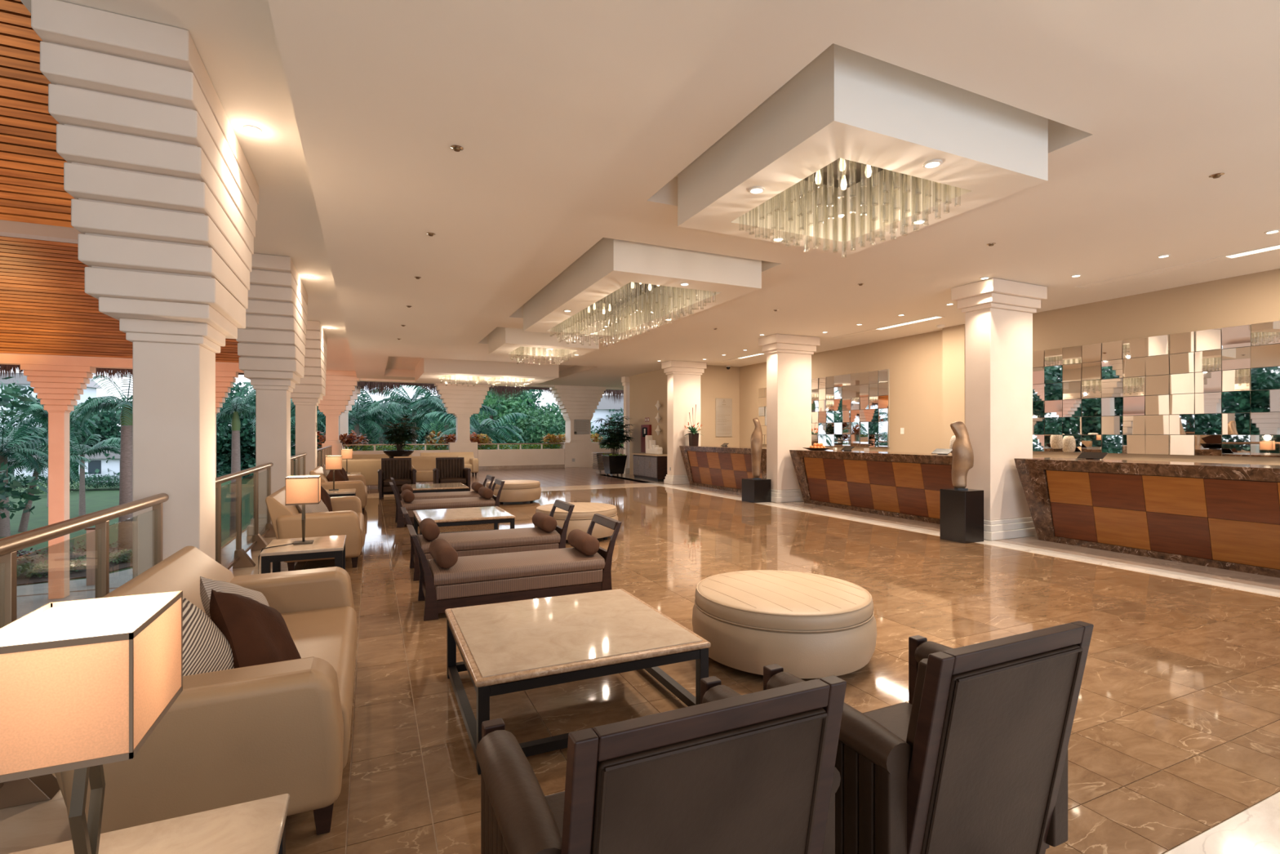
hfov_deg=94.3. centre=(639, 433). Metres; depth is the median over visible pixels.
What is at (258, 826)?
side table
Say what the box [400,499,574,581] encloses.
bench
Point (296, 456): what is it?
glass railing
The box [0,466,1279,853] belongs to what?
floor
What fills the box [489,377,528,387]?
chandelier
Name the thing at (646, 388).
wall
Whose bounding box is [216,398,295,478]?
leafy tree
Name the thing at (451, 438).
croton
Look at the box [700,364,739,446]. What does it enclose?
wall
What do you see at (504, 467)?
baseboard
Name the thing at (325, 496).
cushion
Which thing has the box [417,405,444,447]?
leafy tree
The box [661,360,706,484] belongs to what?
square column
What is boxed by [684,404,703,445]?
flower vase
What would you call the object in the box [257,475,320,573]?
table lamp
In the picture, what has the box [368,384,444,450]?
palm tree
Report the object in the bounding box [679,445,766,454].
countertop
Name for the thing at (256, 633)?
cushion
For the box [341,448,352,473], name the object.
table lamp
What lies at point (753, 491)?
pedestal
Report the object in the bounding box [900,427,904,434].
switch plate
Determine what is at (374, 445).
rail
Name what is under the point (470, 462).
sofa
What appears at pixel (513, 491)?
ottoman
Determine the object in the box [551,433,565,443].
croton
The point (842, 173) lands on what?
chandelier
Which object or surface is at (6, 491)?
leafy tree
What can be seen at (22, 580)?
mulch bed
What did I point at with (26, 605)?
floor
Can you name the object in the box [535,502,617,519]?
cushion
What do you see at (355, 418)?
palm tree
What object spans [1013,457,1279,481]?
countertop
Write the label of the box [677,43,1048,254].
ceiling light fixture
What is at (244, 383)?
palm tree
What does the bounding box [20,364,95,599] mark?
column
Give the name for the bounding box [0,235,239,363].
ceiling
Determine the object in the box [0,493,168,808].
glass railing
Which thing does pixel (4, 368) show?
eave
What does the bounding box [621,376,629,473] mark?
pilaster
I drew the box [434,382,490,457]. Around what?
column
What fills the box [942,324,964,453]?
wall
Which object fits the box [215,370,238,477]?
column
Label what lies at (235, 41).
ceiling
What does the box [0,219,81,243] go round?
trim
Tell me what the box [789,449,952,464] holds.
countertop
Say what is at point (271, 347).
column
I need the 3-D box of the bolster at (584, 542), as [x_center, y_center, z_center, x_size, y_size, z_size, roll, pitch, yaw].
[-0.542,1.024,5.641,0.180,0.179,0.524,0,0,-23]
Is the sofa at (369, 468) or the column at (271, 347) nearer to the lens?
the column at (271, 347)
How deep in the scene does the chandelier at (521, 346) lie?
14.15 m
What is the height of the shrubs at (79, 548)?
0.729 m
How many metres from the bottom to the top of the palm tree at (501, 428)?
7.309 m
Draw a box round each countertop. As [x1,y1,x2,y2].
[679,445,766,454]
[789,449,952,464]
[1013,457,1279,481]
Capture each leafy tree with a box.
[0,376,48,519]
[0,384,121,477]
[33,395,133,479]
[69,403,231,482]
[216,377,295,479]
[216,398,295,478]
[252,391,396,488]
[360,426,389,450]
[383,391,439,449]
[408,395,437,448]
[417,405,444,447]
[426,387,540,449]
[475,389,565,448]
[511,404,599,448]
[541,402,561,433]
[594,407,623,448]
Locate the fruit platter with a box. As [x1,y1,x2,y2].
[802,447,832,450]
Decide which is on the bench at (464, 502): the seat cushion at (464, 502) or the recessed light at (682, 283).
the seat cushion at (464, 502)
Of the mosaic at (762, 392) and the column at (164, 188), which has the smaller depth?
the column at (164, 188)
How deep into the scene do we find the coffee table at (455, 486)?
12.11 m
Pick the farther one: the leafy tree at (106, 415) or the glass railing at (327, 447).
the leafy tree at (106, 415)
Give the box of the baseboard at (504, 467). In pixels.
[478,464,564,469]
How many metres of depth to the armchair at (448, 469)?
14.56 m
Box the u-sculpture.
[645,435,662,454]
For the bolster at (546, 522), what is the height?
0.180 m
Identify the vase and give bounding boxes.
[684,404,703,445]
[949,435,955,453]
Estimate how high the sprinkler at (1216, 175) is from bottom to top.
0.023 m
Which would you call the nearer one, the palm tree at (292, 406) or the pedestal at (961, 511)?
the pedestal at (961, 511)
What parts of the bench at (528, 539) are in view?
rail, post, post, post, rail, rail, post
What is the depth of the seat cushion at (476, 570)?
5.17 m
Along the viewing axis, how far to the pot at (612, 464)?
21.13 m
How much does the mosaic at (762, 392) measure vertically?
1.710 m
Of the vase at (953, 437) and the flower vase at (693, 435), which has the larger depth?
the flower vase at (693, 435)
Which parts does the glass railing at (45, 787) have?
post, handrail, post, post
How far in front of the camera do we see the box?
20.98 m
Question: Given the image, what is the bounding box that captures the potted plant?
[377,415,423,457]
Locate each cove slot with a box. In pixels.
[720,352,764,362]
[832,315,944,338]
[1075,244,1279,288]
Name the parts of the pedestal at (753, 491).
plate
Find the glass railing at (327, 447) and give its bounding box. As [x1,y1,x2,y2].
[316,444,332,467]
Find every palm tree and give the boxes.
[0,395,97,506]
[0,417,74,537]
[7,439,90,532]
[26,430,120,515]
[69,371,133,552]
[216,383,255,537]
[237,382,325,431]
[290,399,365,433]
[316,395,411,450]
[348,388,430,450]
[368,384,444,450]
[403,385,497,448]
[422,411,527,449]
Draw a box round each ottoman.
[485,480,541,504]
[533,502,617,540]
[692,569,876,678]
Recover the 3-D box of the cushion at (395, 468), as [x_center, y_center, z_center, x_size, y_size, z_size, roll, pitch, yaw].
[-5.851,0.850,14.271,0.626,0.460,0.132,0,0,-24]
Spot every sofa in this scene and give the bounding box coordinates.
[54,546,357,837]
[265,486,364,571]
[309,466,367,514]
[342,458,413,485]
[351,453,411,459]
[393,455,458,482]
[420,452,478,475]
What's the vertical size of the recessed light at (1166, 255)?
0.011 m
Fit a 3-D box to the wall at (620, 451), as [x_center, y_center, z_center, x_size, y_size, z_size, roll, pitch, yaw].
[-0.759,1.080,27.905,2.500,0.840,0.200,0,0,-24]
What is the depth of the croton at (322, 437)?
23.07 m
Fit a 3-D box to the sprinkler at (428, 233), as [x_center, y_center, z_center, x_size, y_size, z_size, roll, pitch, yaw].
[-2.274,-2.167,6.457,0.096,0.023,0.096,0,0,-24]
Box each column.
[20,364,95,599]
[31,0,258,577]
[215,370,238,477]
[235,253,307,535]
[290,320,327,475]
[318,369,359,464]
[339,385,361,448]
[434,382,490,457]
[549,385,605,467]
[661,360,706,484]
[758,333,819,502]
[951,277,1047,540]
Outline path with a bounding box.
[17,568,133,596]
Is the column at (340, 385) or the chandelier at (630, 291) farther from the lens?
the column at (340, 385)
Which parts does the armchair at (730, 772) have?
post, panel, panel, post, panel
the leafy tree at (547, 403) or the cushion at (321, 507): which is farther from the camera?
the leafy tree at (547, 403)
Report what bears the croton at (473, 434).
in the soil
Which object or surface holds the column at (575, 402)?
on the floor at (1174, 745)
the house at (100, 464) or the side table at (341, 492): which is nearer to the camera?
the side table at (341, 492)
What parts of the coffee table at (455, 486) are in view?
rail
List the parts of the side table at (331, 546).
leg, leg, leg, leg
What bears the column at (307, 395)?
on the floor at (1174, 745)
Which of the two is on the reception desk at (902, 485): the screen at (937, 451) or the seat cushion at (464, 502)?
the screen at (937, 451)
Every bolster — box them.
[400,484,413,492]
[400,488,414,502]
[418,518,439,540]
[428,538,457,568]
[471,481,484,492]
[478,486,493,498]
[532,511,556,532]
[567,528,599,555]
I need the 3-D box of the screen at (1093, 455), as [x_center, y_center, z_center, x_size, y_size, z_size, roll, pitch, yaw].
[6.273,0.300,8.231,0.149,0.094,0.320,0,0,-24]
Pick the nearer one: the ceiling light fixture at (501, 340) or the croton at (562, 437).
the ceiling light fixture at (501, 340)
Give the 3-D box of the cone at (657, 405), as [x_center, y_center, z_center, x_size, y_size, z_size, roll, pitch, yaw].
[0.613,-0.965,19.939,0.228,0.370,0.220,0,0,-24]
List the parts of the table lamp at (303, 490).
power cord, lamp shade, stem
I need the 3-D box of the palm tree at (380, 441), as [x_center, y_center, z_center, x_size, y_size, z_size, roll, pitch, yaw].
[-22.560,0.672,52.009,7.189,9.456,6.509,0,0,18]
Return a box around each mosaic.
[758,387,766,444]
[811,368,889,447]
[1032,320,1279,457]
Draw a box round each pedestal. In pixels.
[742,478,771,502]
[939,488,983,543]
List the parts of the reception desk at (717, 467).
stone leg, wood panel, wood panel, wood panel, wood panel, wood panel, wood panel, wood panel, wood panel, wood panel, wood panel, wood panel, wood panel, stone leg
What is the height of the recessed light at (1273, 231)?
0.011 m
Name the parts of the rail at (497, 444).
handrail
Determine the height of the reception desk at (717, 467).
1.152 m
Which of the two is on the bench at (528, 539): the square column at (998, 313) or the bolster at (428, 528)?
the bolster at (428, 528)
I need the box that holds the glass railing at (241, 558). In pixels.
[215,462,275,569]
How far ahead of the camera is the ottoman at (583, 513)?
8.19 m
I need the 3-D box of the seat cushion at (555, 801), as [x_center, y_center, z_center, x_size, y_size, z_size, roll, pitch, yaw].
[0.005,1.135,1.645,0.616,0.130,0.490,0,0,-24]
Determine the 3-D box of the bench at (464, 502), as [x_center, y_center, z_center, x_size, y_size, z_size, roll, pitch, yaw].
[-3.283,1.154,10.129,1.818,0.691,0.665,0,0,-24]
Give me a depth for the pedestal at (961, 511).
8.25 m
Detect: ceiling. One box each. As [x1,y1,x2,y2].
[0,0,74,227]
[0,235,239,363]
[20,0,355,370]
[267,0,1279,387]
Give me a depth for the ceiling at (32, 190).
9.25 m
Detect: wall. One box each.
[347,448,564,466]
[600,448,623,454]
[629,368,666,474]
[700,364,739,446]
[739,268,1279,465]
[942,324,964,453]
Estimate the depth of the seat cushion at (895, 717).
2.24 m
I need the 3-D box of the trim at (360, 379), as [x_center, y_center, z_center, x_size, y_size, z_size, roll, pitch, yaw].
[-5.375,-2.140,25.978,12.500,0.080,0.450,0,0,-24]
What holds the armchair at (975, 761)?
on the floor at (1174, 745)
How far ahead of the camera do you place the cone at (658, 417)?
19.89 m
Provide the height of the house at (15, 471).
2.991 m
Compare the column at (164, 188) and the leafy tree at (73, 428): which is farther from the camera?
the leafy tree at (73, 428)
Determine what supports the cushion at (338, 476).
on the sofa at (357, 482)
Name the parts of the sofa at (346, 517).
backrest, leg, arm, arm, leg, seat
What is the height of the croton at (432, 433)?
0.899 m
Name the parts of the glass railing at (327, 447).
post, post, handrail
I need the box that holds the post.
[84,527,95,585]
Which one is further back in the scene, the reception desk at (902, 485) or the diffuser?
the reception desk at (902, 485)
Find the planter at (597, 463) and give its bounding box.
[590,452,620,473]
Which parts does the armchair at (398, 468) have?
panel, post, seat frame, panel, post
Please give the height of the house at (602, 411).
9.277 m
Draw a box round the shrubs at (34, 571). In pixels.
[17,548,133,577]
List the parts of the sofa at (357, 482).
backrest, arm, arm, seat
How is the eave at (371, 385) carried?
attached to the column at (344, 418)
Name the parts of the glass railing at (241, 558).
post, rail, post, handrail, rail, post, rail, post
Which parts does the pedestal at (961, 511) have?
plate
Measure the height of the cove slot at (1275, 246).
0.007 m
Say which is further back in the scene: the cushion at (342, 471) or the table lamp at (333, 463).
the cushion at (342, 471)
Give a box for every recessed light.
[243,124,262,133]
[680,282,689,285]
[748,186,764,193]
[772,236,785,241]
[911,218,926,224]
[922,159,942,168]
[979,276,989,279]
[1070,274,1081,277]
[1156,253,1170,257]
[1263,229,1279,234]
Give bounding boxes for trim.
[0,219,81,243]
[0,352,244,373]
[359,377,623,390]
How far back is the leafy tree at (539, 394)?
62.99 m
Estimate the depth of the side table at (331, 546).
5.12 m
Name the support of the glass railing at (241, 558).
on the floor at (1174, 745)
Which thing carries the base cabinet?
on the floor at (1174, 745)
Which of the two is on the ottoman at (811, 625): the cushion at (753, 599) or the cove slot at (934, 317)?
the cushion at (753, 599)
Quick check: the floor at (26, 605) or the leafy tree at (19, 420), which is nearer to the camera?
the floor at (26, 605)
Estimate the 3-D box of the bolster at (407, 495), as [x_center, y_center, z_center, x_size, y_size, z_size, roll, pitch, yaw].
[-3.853,1.024,9.848,0.180,0.178,0.524,0,0,-26]
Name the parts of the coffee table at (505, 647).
leg, rail, rail, rail, leg, rail, rail, rail, leg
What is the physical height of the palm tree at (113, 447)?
5.643 m
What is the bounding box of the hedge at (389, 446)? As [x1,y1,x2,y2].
[345,443,448,450]
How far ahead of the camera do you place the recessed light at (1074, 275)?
8.14 m
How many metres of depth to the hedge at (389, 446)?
24.22 m
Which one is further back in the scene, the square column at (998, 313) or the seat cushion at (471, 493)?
the seat cushion at (471, 493)
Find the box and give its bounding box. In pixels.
[640,424,651,452]
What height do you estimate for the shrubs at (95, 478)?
1.673 m
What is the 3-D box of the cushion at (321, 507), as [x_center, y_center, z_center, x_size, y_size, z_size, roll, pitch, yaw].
[-3.873,0.880,7.027,0.241,0.546,0.565,0,0,-10]
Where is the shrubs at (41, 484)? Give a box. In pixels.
[8,477,87,494]
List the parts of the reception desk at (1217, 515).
stone leg, wood panel, wood panel, wood panel, wood panel, wood panel, wood panel, wood panel, wood panel, wood panel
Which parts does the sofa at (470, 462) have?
backrest, seat, arm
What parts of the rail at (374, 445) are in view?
handrail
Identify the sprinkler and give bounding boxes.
[426,231,435,235]
[450,144,463,151]
[986,242,995,246]
[1208,172,1224,178]
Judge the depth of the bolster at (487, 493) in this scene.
10.16 m
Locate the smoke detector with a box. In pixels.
[936,324,944,328]
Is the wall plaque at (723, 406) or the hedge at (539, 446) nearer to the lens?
the wall plaque at (723, 406)
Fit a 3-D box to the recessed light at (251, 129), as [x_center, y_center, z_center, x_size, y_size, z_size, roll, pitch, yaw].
[-3.111,-2.443,4.770,0.124,0.011,0.124,0,0,-24]
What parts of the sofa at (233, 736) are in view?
backrest, arm, arm, seat, leg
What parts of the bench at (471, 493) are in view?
post, rail, post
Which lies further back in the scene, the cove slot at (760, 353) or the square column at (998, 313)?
the cove slot at (760, 353)
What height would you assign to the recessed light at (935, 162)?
0.011 m
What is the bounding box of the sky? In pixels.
[0,372,102,457]
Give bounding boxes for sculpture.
[751,417,762,479]
[950,421,973,489]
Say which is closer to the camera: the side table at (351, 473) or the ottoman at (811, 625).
the ottoman at (811, 625)
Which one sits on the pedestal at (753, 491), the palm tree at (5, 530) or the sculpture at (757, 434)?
the sculpture at (757, 434)
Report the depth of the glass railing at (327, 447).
18.37 m
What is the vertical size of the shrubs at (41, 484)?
1.375 m
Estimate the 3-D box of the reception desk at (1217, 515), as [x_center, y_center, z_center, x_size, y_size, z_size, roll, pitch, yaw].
[6.566,0.924,6.871,0.878,1.152,3.960,0,0,-24]
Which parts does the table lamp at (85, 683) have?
stem, lamp shade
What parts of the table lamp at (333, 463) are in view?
lamp shade, stem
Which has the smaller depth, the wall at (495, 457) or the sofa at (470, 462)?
the sofa at (470, 462)
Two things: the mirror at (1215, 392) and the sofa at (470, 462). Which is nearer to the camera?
the mirror at (1215, 392)
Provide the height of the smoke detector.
0.059 m
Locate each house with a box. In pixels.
[13,455,77,479]
[75,449,119,482]
[591,395,623,448]
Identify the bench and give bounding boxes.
[389,478,505,528]
[390,474,494,500]
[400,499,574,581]
[406,513,622,621]
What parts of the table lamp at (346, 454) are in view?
lamp shade, stem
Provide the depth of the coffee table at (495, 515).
7.87 m
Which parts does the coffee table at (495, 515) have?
leg, rail, rail, leg, leg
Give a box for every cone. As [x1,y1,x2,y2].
[654,400,661,410]
[654,425,661,435]
[655,412,661,422]
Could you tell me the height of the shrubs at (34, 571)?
0.618 m
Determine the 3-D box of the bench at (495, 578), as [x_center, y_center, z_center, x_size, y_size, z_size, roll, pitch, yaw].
[-1.128,1.154,5.397,1.818,0.691,0.665,0,0,-24]
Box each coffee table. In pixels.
[408,482,469,493]
[413,506,515,534]
[444,588,711,774]
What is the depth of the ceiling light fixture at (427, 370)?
19.43 m
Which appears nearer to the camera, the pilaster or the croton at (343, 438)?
the pilaster
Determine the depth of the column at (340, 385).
22.79 m
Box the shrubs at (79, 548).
[16,533,225,565]
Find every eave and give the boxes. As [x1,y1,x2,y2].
[0,364,244,382]
[355,381,623,403]
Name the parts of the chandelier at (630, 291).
bulb stem, canopy plate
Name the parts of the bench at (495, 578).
rail, post, foot rail, post, rail, post, rail, rail, post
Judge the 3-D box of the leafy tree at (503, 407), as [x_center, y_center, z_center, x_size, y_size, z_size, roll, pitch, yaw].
[-15.413,0.124,59.599,12.602,12.382,10.814,0,0,28]
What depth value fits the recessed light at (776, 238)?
5.76 m
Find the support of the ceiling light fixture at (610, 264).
attached to the ceiling at (575, 123)
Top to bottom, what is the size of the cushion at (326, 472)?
0.525 m
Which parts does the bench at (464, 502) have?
post, post, rail, post, rail, post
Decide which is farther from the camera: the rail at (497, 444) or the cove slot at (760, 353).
the rail at (497, 444)
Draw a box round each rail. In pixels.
[342,443,448,450]
[477,443,564,449]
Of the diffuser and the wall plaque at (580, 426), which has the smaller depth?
the diffuser
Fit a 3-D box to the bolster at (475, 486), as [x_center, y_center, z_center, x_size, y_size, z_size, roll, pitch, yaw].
[-3.135,1.024,11.459,0.180,0.178,0.524,0,0,-24]
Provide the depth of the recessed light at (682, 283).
7.49 m
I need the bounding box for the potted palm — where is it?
[592,416,635,475]
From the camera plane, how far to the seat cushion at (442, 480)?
14.19 m
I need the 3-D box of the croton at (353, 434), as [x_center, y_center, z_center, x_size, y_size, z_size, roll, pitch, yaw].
[-11.449,0.273,23.858,1.236,0.918,1.143,0,0,-24]
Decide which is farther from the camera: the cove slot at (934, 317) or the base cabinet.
the base cabinet
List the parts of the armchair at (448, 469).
panel, post, panel, post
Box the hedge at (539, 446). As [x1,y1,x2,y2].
[477,442,560,449]
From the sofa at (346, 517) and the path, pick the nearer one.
the sofa at (346, 517)
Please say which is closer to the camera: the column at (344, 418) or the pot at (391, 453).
the pot at (391, 453)
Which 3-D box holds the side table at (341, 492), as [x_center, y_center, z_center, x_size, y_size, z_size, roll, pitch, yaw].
[-5.248,1.240,10.247,0.620,0.520,0.700,0,0,-24]
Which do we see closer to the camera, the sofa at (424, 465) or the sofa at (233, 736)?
the sofa at (233, 736)
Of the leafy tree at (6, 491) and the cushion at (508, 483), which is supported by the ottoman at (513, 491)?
the cushion at (508, 483)
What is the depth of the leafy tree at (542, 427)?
55.28 m
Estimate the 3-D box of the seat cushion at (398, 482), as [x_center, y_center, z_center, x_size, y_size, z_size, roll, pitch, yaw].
[-5.724,1.135,13.990,0.616,0.130,0.490,0,0,-24]
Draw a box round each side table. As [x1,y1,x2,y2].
[8,793,289,853]
[259,534,346,573]
[325,488,355,497]
[346,471,361,475]
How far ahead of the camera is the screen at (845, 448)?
12.19 m
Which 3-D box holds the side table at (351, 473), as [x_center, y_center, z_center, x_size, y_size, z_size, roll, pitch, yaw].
[-7.339,1.240,14.899,0.620,0.520,0.700,0,0,-24]
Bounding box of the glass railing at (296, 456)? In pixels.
[290,452,306,475]
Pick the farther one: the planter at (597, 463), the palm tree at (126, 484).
the palm tree at (126, 484)
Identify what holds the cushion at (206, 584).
on the sofa at (233, 736)
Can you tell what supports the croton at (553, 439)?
in the soil
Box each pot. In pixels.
[382,449,413,457]
[601,454,626,474]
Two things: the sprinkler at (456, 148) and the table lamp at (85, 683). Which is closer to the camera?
the table lamp at (85, 683)
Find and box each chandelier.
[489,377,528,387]
[512,346,574,363]
[551,281,713,345]
[738,157,955,257]
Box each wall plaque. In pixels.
[573,419,589,434]
[715,398,732,436]
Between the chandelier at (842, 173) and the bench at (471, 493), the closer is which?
the chandelier at (842, 173)
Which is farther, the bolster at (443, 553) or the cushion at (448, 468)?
the cushion at (448, 468)
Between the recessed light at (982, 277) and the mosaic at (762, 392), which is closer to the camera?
the recessed light at (982, 277)
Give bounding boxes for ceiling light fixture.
[414,357,559,386]
[488,326,599,359]
[523,237,761,338]
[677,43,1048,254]
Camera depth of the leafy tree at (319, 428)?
58.20 m
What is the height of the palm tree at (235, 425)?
8.232 m
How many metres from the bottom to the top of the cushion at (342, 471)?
0.573 m
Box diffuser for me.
[0,595,174,646]
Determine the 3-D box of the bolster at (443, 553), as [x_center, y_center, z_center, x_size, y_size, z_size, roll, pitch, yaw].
[-1.698,1.024,5.116,0.180,0.179,0.524,0,0,-27]
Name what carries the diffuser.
attached to the table lamp at (85, 683)
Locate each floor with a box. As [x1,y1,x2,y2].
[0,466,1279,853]
[17,588,115,619]
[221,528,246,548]
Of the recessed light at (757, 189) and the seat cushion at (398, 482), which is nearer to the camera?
the recessed light at (757, 189)
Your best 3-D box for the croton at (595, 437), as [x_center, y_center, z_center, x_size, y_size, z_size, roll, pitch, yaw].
[-2.162,0.324,28.417,1.103,0.816,1.150,0,0,-24]
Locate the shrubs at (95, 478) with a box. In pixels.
[8,473,119,490]
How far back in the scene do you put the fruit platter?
12.69 m
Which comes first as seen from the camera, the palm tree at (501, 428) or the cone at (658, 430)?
the cone at (658, 430)
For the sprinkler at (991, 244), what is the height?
0.023 m
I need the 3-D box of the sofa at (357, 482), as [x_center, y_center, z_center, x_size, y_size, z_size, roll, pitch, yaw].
[-5.897,1.083,11.710,0.942,0.835,1.960,0,0,-24]
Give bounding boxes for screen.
[840,446,854,450]
[931,448,952,454]
[1076,452,1107,459]
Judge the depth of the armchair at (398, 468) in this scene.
14.16 m
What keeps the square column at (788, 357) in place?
on the floor at (1174, 745)
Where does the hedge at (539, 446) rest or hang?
in the soil
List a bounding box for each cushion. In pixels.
[182,597,233,675]
[200,575,269,618]
[209,589,301,668]
[295,498,328,513]
[320,485,332,511]
[323,464,329,476]
[326,470,346,481]
[339,466,348,480]
[382,459,410,479]
[382,478,411,485]
[400,490,480,500]
[400,496,495,510]
[417,527,560,553]
[426,546,604,585]
[436,458,463,478]
[439,477,466,484]
[485,480,540,488]
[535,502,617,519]
[544,791,564,839]
[694,569,873,630]
[862,702,911,742]
[906,657,928,771]
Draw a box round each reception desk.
[679,445,766,493]
[789,449,956,524]
[1013,457,1279,577]
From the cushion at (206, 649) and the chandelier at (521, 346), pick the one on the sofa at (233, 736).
the cushion at (206, 649)
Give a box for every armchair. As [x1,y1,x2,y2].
[377,457,416,499]
[432,457,471,492]
[475,675,846,853]
[763,620,1093,853]
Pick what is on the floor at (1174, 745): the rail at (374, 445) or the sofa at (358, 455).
the sofa at (358, 455)
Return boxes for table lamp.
[0,590,182,853]
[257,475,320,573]
[324,455,342,490]
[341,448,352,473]
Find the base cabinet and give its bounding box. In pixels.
[631,453,666,481]
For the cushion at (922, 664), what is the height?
0.460 m
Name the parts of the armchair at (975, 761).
post, panel, post, panel, panel, frame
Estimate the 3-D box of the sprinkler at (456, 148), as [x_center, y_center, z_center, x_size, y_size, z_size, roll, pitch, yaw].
[-1.393,-2.167,4.518,0.096,0.023,0.096,0,0,-24]
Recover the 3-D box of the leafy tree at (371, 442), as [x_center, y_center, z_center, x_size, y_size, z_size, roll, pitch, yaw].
[-32.197,1.800,66.408,11.079,11.996,10.415,0,0,34]
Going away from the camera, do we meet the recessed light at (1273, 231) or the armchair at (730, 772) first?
the armchair at (730, 772)
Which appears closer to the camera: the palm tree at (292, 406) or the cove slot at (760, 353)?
the cove slot at (760, 353)
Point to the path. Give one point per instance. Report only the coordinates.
(117, 579)
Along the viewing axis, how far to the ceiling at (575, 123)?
4.51 m
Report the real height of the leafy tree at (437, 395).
15.580 m
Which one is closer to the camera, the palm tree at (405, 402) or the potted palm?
the potted palm
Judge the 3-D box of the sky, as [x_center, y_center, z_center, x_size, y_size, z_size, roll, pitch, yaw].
[-86.139,-1.426,82.932,15.000,13.652,7.000,0,0,-12]
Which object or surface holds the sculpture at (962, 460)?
on the pedestal at (961, 511)
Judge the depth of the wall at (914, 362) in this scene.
10.26 m
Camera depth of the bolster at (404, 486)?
10.73 m
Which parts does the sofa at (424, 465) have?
seat, backrest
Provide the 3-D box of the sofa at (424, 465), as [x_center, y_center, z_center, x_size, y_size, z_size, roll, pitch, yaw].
[-6.251,1.083,17.508,1.960,0.835,0.942,0,0,-24]
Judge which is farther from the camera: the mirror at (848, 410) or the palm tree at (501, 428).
the palm tree at (501, 428)
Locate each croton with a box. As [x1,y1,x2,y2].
[293,431,325,448]
[338,433,356,448]
[340,429,368,447]
[423,430,448,448]
[440,433,456,445]
[470,431,484,445]
[471,433,493,449]
[540,433,559,448]
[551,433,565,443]
[591,432,604,442]
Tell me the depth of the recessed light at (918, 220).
5.29 m
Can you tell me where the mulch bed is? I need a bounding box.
[17,546,133,585]
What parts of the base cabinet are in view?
door, door, door, door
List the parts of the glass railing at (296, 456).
post, post, handrail, post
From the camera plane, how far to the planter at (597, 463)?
22.78 m
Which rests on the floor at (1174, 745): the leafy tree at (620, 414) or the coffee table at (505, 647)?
the coffee table at (505, 647)
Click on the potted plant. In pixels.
(400, 437)
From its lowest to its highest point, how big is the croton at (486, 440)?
0.772 m

